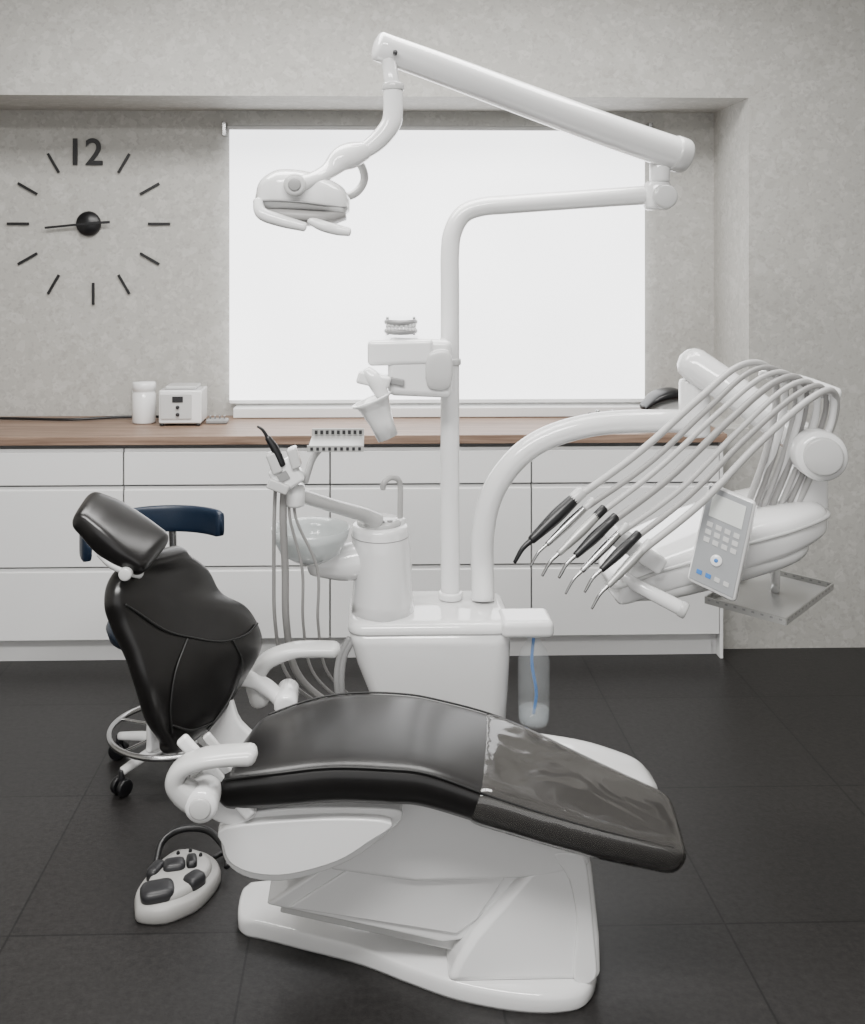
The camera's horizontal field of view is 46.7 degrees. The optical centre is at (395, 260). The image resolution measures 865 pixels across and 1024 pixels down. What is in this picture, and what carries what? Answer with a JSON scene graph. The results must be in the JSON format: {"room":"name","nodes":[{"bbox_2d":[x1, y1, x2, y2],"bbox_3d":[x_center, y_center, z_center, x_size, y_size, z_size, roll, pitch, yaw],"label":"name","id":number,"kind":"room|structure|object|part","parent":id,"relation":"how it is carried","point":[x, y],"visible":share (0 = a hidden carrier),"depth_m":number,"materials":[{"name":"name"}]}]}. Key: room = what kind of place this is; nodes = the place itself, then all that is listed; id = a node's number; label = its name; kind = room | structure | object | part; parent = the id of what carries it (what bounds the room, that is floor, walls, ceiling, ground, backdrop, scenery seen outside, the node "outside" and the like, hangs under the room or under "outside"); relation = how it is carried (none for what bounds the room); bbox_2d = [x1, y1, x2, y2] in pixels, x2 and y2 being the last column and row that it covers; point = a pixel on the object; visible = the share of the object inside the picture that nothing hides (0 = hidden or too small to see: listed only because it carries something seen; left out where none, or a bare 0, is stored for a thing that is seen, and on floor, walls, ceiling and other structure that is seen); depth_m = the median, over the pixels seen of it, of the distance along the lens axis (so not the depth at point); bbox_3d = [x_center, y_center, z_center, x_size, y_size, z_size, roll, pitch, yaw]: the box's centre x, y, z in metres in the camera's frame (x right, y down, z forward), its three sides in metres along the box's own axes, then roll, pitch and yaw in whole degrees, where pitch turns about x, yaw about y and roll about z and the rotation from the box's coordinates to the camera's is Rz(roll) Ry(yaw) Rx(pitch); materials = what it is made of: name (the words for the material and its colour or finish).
{"room":"dental clinic","nodes":[
{"label":"dental clinic","id":0,"kind":"room"},
{"bbox_2d":[0,143,229,396],"bbox_3d":[-1.768,0.045,4.506,2.200,1.130,0.100,0,0,-1],"label":"wall","id":1,"kind":"structure","parent":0,"point":[173,323],"depth_m":4.47,"materials":[{"name":"grey paint"}]},
{"bbox_2d":[7,138,169,304],"bbox_3d":[-1.370,-0.172,4.449,0.722,0.742,0.030,0,0,-1],"label":"wall clock","id":2,"kind":"object","parent":1,"relation":"attached to","point":[88,223],"depth_m":4.45,"materials":[{"name":"black metal"}]},
{"bbox_2d":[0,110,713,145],"bbox_3d":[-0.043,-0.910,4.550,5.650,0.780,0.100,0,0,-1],"label":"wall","id":3,"kind":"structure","parent":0,"point":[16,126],"depth_m":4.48,"materials":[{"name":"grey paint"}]},
{"bbox_2d":[222,121,652,403],"bbox_3d":[0.189,0.011,4.475,1.920,1.253,0.058,0,0,-1],"label":"roller blind","id":4,"kind":"object","parent":3,"relation":"attached to","point":[552,303],"visible":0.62,"depth_m":4.47,"materials":[{"name":"white fabric"}]},
{"bbox_3d":[0.189,0.630,4.475,1.860,0.016,0.018,0,0,-1],"label":"rail","id":5,"kind":"part","parent":4,"relation":"part of","materials":[{"name":"white plastic"}]},
{"bbox_2d":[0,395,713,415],"bbox_3d":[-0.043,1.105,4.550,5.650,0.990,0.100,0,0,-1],"label":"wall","id":6,"kind":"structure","parent":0,"point":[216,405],"depth_m":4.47,"materials":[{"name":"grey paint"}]},
{"bbox_2d":[233,404,641,417],"bbox_3d":[0.194,0.671,4.456,1.820,0.043,0.098,0,0,-1],"label":"window sill","id":7,"kind":"structure","parent":6,"relation":"attached to","point":[465,410],"depth_m":4.41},
{"bbox_2d":[0,0,748,112],"bbox_3d":[-0.706,-0.984,4.273,4.310,0.632,0.420,0,0,-1],"label":"soffit","id":8,"kind":"structure","parent":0,"point":[610,56],"depth_m":4.08,"materials":[{"name":"grey paint"}]},
{"bbox_2d":[0,647,864,1023],"bbox_3d":[0.036,1.650,1.501,5.650,0.100,6.200,0,0,-1],"label":"floor","id":9,"kind":"structure","parent":0,"point":[758,754],"depth_m":2.65,"materials":[{"name":"tile"}]},
{"bbox_2d":[79,505,223,797],"bbox_3d":[-0.724,1.204,3.163,0.489,0.791,0.433,0,0,-1],"label":"stool","id":10,"kind":"object","parent":9,"relation":"on","point":[173,519],"visible":0.31,"depth_m":3.21,"materials":[{"name":"blue plastic"}]},
{"bbox_3d":[-0.702,1.140,3.153,0.410,0.090,0.410,0,0,-1],"label":"stool seat","id":11,"kind":"part","parent":10,"relation":"part of","materials":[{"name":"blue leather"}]},
{"bbox_3d":[-0.821,1.546,2.992,0.018,0.045,0.018,0,0,-1],"label":"castor stem","id":12,"kind":"part","parent":10,"relation":"part of","materials":[{"name":"grey plastic"}]},
{"bbox_3d":[-0.806,1.519,3.191,0.181,0.048,0.040,0,0,21],"label":"leg","id":13,"kind":"part","parent":10,"relation":"part of","materials":[{"name":"white plastic"}]},
{"bbox_3d":[-0.771,1.519,3.066,0.040,0.048,0.181,0,0,39],"label":"leg","id":14,"kind":"part","parent":10,"relation":"part of","materials":[{"name":"white plastic"}]},
{"bbox_3d":[-0.721,1.026,3.266,0.037,0.364,0.143,0,0,-20],"label":"stool post","id":15,"kind":"part","parent":10,"relation":"part of","materials":[{"name":"metal"}]},
{"bbox_2d":[134,824,229,924],"bbox_3d":[-0.431,1.564,2.563,0.436,0.072,0.313,0,0,-1],"label":"foot pedal","id":16,"kind":"object","parent":9,"relation":"on","point":[176,886],"visible":0.77,"depth_m":2.49,"materials":[{"name":"grey plastic"}]},
{"bbox_3d":[-0.529,1.558,2.655,0.216,0.060,0.117,0,0,8],"label":"handle","id":17,"kind":"part","parent":16,"relation":"part of","materials":[{"name":"black plastic"}]},
{"bbox_2d":[0,415,726,660],"bbox_3d":[-0.765,1.147,4.212,4.170,0.905,0.530,0,0,-1],"label":"base cabinet","id":18,"kind":"object","parent":9,"relation":"on","point":[52,608],"visible":0.56,"depth_m":3.98,"materials":[{"name":"white laminate"}]},
{"bbox_3d":[-1.482,1.367,3.953,0.802,0.270,0.020,0,0,-1],"label":"drawer","id":19,"kind":"part","parent":18,"relation":"part of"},
{"bbox_3d":[-1.482,0.825,3.953,0.802,0.130,0.020,0,0,-1],"label":"drawer","id":20,"kind":"part","parent":18,"relation":"part of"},
{"bbox_3d":[-1.482,1.061,3.953,0.802,0.304,0.020,0,0,-1],"label":"drawer","id":21,"kind":"part","parent":18,"relation":"part of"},
{"bbox_3d":[-0.670,0.825,3.974,0.810,0.130,0.020,0,0,-1],"label":"drawer","id":22,"kind":"part","parent":18,"relation":"part of","materials":[{"name":"white laminate"}]},
{"bbox_3d":[-0.670,1.061,3.974,0.810,0.304,0.020,0,0,-1],"label":"drawer","id":23,"kind":"part","parent":18,"relation":"part of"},
{"bbox_3d":[-0.670,1.367,3.974,0.810,0.270,0.020,0,0,-1],"label":"drawer","id":24,"kind":"part","parent":18,"relation":"part of","materials":[{"name":"white laminate"}]},
{"bbox_2d":[0,415,726,445],"bbox_3d":[-0.765,0.713,4.212,4.170,0.035,0.530,0,0,-1],"label":"countertop","id":25,"kind":"structure","parent":18,"relation":"on","point":[411,430],"depth_m":4.03,"materials":[{"name":"brown wood"}]},
{"bbox_2d":[0,415,158,420],"bbox_3d":[-1.638,0.686,4.339,1.356,0.012,0.092,0,0,-1],"label":"power cable","id":26,"kind":"object","parent":25,"relation":"on","point":[126,416],"visible":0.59,"depth_m":4.32,"materials":[{"name":"black plastic"}]},
{"bbox_2d":[132,380,155,423],"bbox_3d":[-1.077,0.606,4.274,0.100,0.176,0.100,0,0,-1],"label":"jar","id":27,"kind":"object","parent":25,"relation":"on","point":[144,394],"visible":1,"depth_m":4.23,"materials":[{"name":"plastic"}]},
{"bbox_2d":[159,383,206,425],"bbox_3d":[-0.905,0.612,4.250,0.178,0.165,0.175,0,0,-1],"label":"countertop device","id":28,"kind":"object","parent":25,"relation":"on","point":[179,403],"visible":1,"depth_m":4.18,"materials":[{"name":"white plastic"}]},
{"bbox_3d":[-0.919,0.612,4.175,0.130,0.105,0.006,0,0,-1],"label":"panel","id":29,"kind":"part","parent":28,"relation":"part of","materials":[{"name":"white plastic"}]},
{"bbox_3d":[-0.906,0.536,4.258,0.130,0.015,0.120,0,0,-1],"label":"lid","id":30,"kind":"part","parent":28,"relation":"part of","materials":[{"name":"white plastic"}]},
{"bbox_2d":[206,415,228,423],"bbox_3d":[-0.761,0.677,4.262,0.090,0.034,0.060,0,0,-1],"label":"block","id":31,"kind":"object","parent":25,"relation":"on","point":[209,420],"visible":1,"depth_m":4.23,"materials":[{"name":"grey plastic"}]},
{"bbox_2d":[640,387,678,409],"bbox_3d":[1.123,0.609,4.136,0.220,0.168,0.190,0,0,-1],"label":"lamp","id":32,"kind":"object","parent":25,"relation":"on","point":[667,397],"visible":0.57,"depth_m":4.07,"materials":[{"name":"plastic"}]},
{"bbox_3d":[0.139,0.825,3.995,0.798,0.130,0.020,0,0,-1],"label":"drawer","id":33,"kind":"part","parent":18,"relation":"part of","materials":[{"name":"white laminate"}]},
{"bbox_3d":[0.139,1.061,3.995,0.798,0.304,0.020,0,0,-1],"label":"drawer","id":34,"kind":"part","parent":18,"relation":"part of","materials":[{"name":"white laminate"}]},
{"bbox_3d":[0.139,1.367,3.995,0.798,0.270,0.020,0,0,-1],"label":"drawer","id":35,"kind":"part","parent":18,"relation":"part of","materials":[{"name":"white laminate"}]},
{"bbox_3d":[0.921,1.061,4.015,0.754,0.304,0.020,0,0,-1],"label":"drawer","id":36,"kind":"part","parent":18,"relation":"part of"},
{"bbox_3d":[0.921,0.825,4.015,0.754,0.130,0.020,0,0,-1],"label":"drawer","id":37,"kind":"part","parent":18,"relation":"part of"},
{"bbox_3d":[0.921,1.367,4.015,0.754,0.270,0.020,0,0,-1],"label":"drawer","id":38,"kind":"part","parent":18,"relation":"part of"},
{"bbox_3d":[1.301,1.166,4.270,0.013,0.868,0.510,0,0,-1],"label":"panel","id":39,"kind":"part","parent":18,"relation":"part of","materials":[{"name":"white laminate"}]},
{"bbox_2d":[72,492,685,1013],"bbox_3d":[-0.032,1.058,2.277,1.326,1.084,0.565,0,0,-1],"label":"dental chair","id":40,"kind":"object","parent":9,"relation":"on","point":[443,849],"visible":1,"depth_m":2.18,"materials":[{"name":"black leather"}]},
{"bbox_2d":[72,492,168,574],"bbox_3d":[-0.600,0.596,2.181,0.190,0.165,0.149,0,0,-1],"label":"cushion","id":41,"kind":"object","parent":40,"relation":"on","point":[124,539],"depth_m":2.14,"materials":[{"name":"black leather"}]},
{"bbox_2d":[104,546,261,753],"bbox_3d":[-0.480,0.867,2.291,0.146,0.435,0.433,0,0,30],"label":"backrest cushion","id":42,"kind":"object","parent":40,"relation":"on","point":[188,648],"depth_m":2.21,"materials":[{"name":"black leather"}]},
{"bbox_3d":[-0.373,1.054,2.021,0.185,0.141,0.068,0,0,-1],"label":"armrest","id":43,"kind":"part","parent":40,"relation":"part of","materials":[{"name":"white plastic"}]},
{"bbox_3d":[-0.257,1.035,2.494,0.236,0.161,0.069,0,0,-1],"label":"armrest","id":44,"kind":"part","parent":40,"relation":"part of","materials":[{"name":"white plastic"}]},
{"bbox_2d":[218,803,402,880],"bbox_3d":[-0.182,1.225,2.216,0.387,0.154,0.240,0,0,-1],"label":"cover","id":45,"kind":"object","parent":40,"relation":"on","point":[387,848],"depth_m":2.10,"materials":[{"name":"white plastic"}]},
{"bbox_3d":[0.025,1.397,2.311,0.622,0.215,0.220,0,0,-1],"label":"lift arm","id":46,"kind":"part","parent":40,"relation":"part of","materials":[{"name":"white plastic"}]},
{"bbox_3d":[0.003,1.406,2.203,0.476,0.152,0.016,0,0,-1],"label":"lift arm panel","id":47,"kind":"part","parent":40,"relation":"part of","materials":[{"name":"white plastic"}]},
{"bbox_3d":[0.051,1.580,2.338,0.868,0.040,0.448,0,0,-1],"label":"plate","id":48,"kind":"part","parent":40,"relation":"part of","materials":[{"name":"white plastic"}]},
{"bbox_2d":[220,694,682,869],"bbox_3d":[0.120,1.151,2.224,0.995,0.259,0.353,0,0,-1],"label":"seat cushion","id":49,"kind":"object","parent":40,"relation":"on","point":[332,781],"depth_m":2.10,"materials":[{"name":"black leather"}]},
{"bbox_3d":[0.389,1.430,2.235,0.090,0.271,0.152,0,0,-1],"label":"housing trim","id":50,"kind":"part","parent":40,"relation":"part of","materials":[{"name":"white plastic"}]},
{"bbox_2d":[257,335,553,717],"bbox_3d":[0.036,0.908,2.768,0.793,1.383,0.508,0,0,-1],"label":"dental cuspidor unit","id":51,"kind":"object","parent":9,"relation":"on","point":[403,639],"visible":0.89,"depth_m":2.75,"materials":[{"name":"white plastic"}]},
{"bbox_2d":[271,517,349,564],"bbox_3d":[-0.237,0.786,2.775,0.220,0.093,0.220,0,0,-1],"label":"bowl","id":52,"kind":"object","parent":51,"relation":"on","point":[327,537],"depth_m":2.75,"materials":[{"name":"white glass"}]},
{"bbox_2d":[302,452,321,483],"bbox_3d":[-0.214,0.532,2.623,0.067,0.107,0.024,0,0,-13],"label":"bracket","id":53,"kind":"object","parent":51,"relation":"on","point":[312,458],"depth_m":2.62,"materials":[{"name":"white plastic"}]},
{"bbox_2d":[303,541,360,580],"bbox_3d":[-0.159,0.848,2.817,0.227,0.115,0.149,0,0,-1],"label":"bowl","id":54,"kind":"object","parent":51,"relation":"on","point":[345,565],"depth_m":2.78,"materials":[{"name":"white plastic"}]},
{"bbox_2d":[307,445,363,451],"bbox_3d":[-0.152,0.474,2.514,0.142,0.016,0.005,0,0,-1],"label":"rack","id":55,"kind":"object","parent":51,"relation":"on","point":[310,448],"depth_m":2.51,"materials":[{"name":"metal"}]},
{"bbox_2d":[309,430,363,450],"bbox_3d":[-0.155,0.472,2.613,0.142,0.020,0.208,0,0,-1],"label":"tray","id":56,"kind":"object","parent":51,"relation":"on","point":[321,440],"depth_m":2.64,"materials":[{"name":"white plastic"}]},
{"bbox_2d":[312,428,363,435],"bbox_3d":[-0.158,0.470,2.719,0.142,0.024,0.005,0,0,-1],"label":"rack","id":57,"kind":"object","parent":51,"relation":"on","point":[315,431],"depth_m":2.72,"materials":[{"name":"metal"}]},
{"bbox_3d":[-0.157,0.676,2.718,0.297,0.155,0.052,0,0,-39],"label":"assistant arm","id":58,"kind":"part","parent":51,"relation":"part of","materials":[{"name":"white plastic"}]},
{"bbox_2d":[352,390,397,441],"bbox_3d":[-0.066,0.435,2.787,0.121,0.144,0.116,0,0,38],"label":"cup","id":59,"kind":"object","parent":51,"relation":"attached to","point":[377,413],"visible":0.94,"depth_m":2.76,"materials":[{"name":"white plastic"}]},
{"bbox_3d":[-0.059,0.343,2.770,0.075,0.094,0.044,0,0,-1],"label":"filler spout","id":60,"kind":"part","parent":51,"relation":"part of","materials":[{"name":"white plastic"}]},
{"bbox_3d":[-0.011,0.686,2.834,0.075,0.156,0.021,0,0,-33],"label":"water spout","id":61,"kind":"part","parent":51,"relation":"part of","materials":[{"name":"silver metal"}]},
{"bbox_2d":[384,317,417,334],"bbox_3d":[0.014,0.191,2.831,0.096,0.060,0.096,0,0,-1],"label":"model","id":62,"kind":"object","parent":51,"relation":"on","point":[392,326],"visible":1,"depth_m":2.81},
{"bbox_2d":[253,32,694,601],"bbox_3d":[0.213,0.200,2.821,1.312,1.591,0.355,0,0,-23],"label":"lamp","id":63,"kind":"object","parent":51,"relation":"attached to","point":[293,199],"visible":0.98,"depth_m":2.80,"materials":[{"name":"white plastic"}]},
{"bbox_3d":[-0.289,-0.113,2.475,0.138,0.085,0.041,0,0,8],"label":"reflector rail","id":64,"kind":"part","parent":63,"relation":"part of","materials":[{"name":"white plastic"}]},
{"bbox_3d":[-0.236,-0.113,2.595,0.213,0.050,0.224,0,0,-1],"label":"lamp glass","id":65,"kind":"part","parent":63,"relation":"part of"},
{"bbox_3d":[-0.167,-0.085,2.494,0.111,0.051,0.033,0,0,-1],"label":"reflector rail","id":66,"kind":"part","parent":63,"relation":"part of","materials":[{"name":"white plastic"}]},
{"bbox_3d":[0.396,-0.429,2.787,0.982,0.334,0.103,0,0,-21],"label":"spring arm","id":67,"kind":"part","parent":63,"relation":"part of","materials":[{"name":"white plastic"}]},
{"bbox_2d":[530,638,537,713],"bbox_3d":[0.383,1.165,2.781,0.088,0.245,0.088,0,0,-1],"label":"tube","id":68,"kind":"object","parent":51,"relation":"attached to","point":[533,639],"visible":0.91,"depth_m":2.78,"materials":[{"name":"blue plastic"}]},
{"bbox_2d":[471,348,847,618],"bbox_3d":[0.708,0.628,2.666,0.964,0.744,0.656,0,0,-1],"label":"dental instrument unit","id":69,"kind":"object","parent":51,"relation":"attached to","point":[718,541],"visible":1,"depth_m":2.52,"materials":[{"name":"white plastic"}]},
{"bbox_3d":[0.552,0.721,2.937,0.665,0.560,0.089,0,0,-1],"label":"delivery arc arm","id":70,"kind":"part","parent":69,"relation":"part of","materials":[{"name":"white plastic"}]},
{"bbox_3d":[0.619,0.809,2.429,0.164,0.085,0.047,0,0,30],"label":"head handle","id":71,"kind":"part","parent":69,"relation":"part of","materials":[{"name":"white plastic"}]},
{"bbox_3d":[0.688,0.837,2.396,0.030,0.041,0.040,0,0,22],"label":"handle","id":72,"kind":"part","parent":69,"relation":"part of","materials":[{"name":"white plastic"}]},
{"bbox_3d":[0.790,0.682,2.430,0.136,0.247,0.071,0,0,33],"label":"panel","id":73,"kind":"part","parent":69,"relation":"part of","materials":[{"name":"white plastic"}]},
{"bbox_3d":[1.001,0.401,2.833,0.413,0.289,0.107,0,0,36],"label":"pantograph arm","id":74,"kind":"part","parent":69,"relation":"part of","materials":[{"name":"white plastic"}]},
{"bbox_2d":[704,570,833,625],"bbox_3d":[1.029,0.825,2.746,0.228,0.202,0.393,0,0,41],"label":"tray","id":75,"kind":"object","parent":69,"relation":"attached to","point":[780,597],"visible":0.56,"depth_m":2.73,"materials":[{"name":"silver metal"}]},
{"bbox_3d":[0.986,0.481,2.639,0.091,0.389,0.042,0,0,32],"label":"whip arm","id":76,"kind":"part","parent":69,"relation":"part of","materials":[{"name":"white plastic"}]},
{"bbox_3d":[1.022,0.487,2.636,0.102,0.371,0.044,0,0,39],"label":"whip arm","id":77,"kind":"part","parent":69,"relation":"part of","materials":[{"name":"white plastic"}]},
{"bbox_3d":[1.064,0.493,2.638,0.044,0.352,0.113,0,0,-37],"label":"whip arm","id":78,"kind":"part","parent":69,"relation":"part of","materials":[{"name":"white plastic"}]},
{"bbox_3d":[1.101,0.500,2.633,0.044,0.334,0.125,0,0,-37],"label":"whip arm","id":79,"kind":"part","parent":69,"relation":"part of","materials":[{"name":"white plastic"}]},
{"bbox_2d":[710,413,748,648],"bbox_3d":[1.385,1.147,4.327,0.125,0.905,0.420,0,0,-1],"label":"wall pier infill","id":80,"kind":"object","parent":9,"relation":"on","point":[735,624],"depth_m":4.12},
{"bbox_2d":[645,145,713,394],"bbox_3d":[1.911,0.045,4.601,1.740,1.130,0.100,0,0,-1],"label":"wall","id":81,"kind":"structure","parent":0,"point":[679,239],"depth_m":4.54,"materials":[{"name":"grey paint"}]},
{"bbox_2d":[714,0,864,648],"bbox_3d":[2.118,0.150,4.346,1.340,2.900,0.420,0,0,-1],"label":"wall","id":82,"kind":"structure","parent":0,"point":[789,156],"depth_m":4.13,"materials":[{"name":"grey paint"}]}
]}

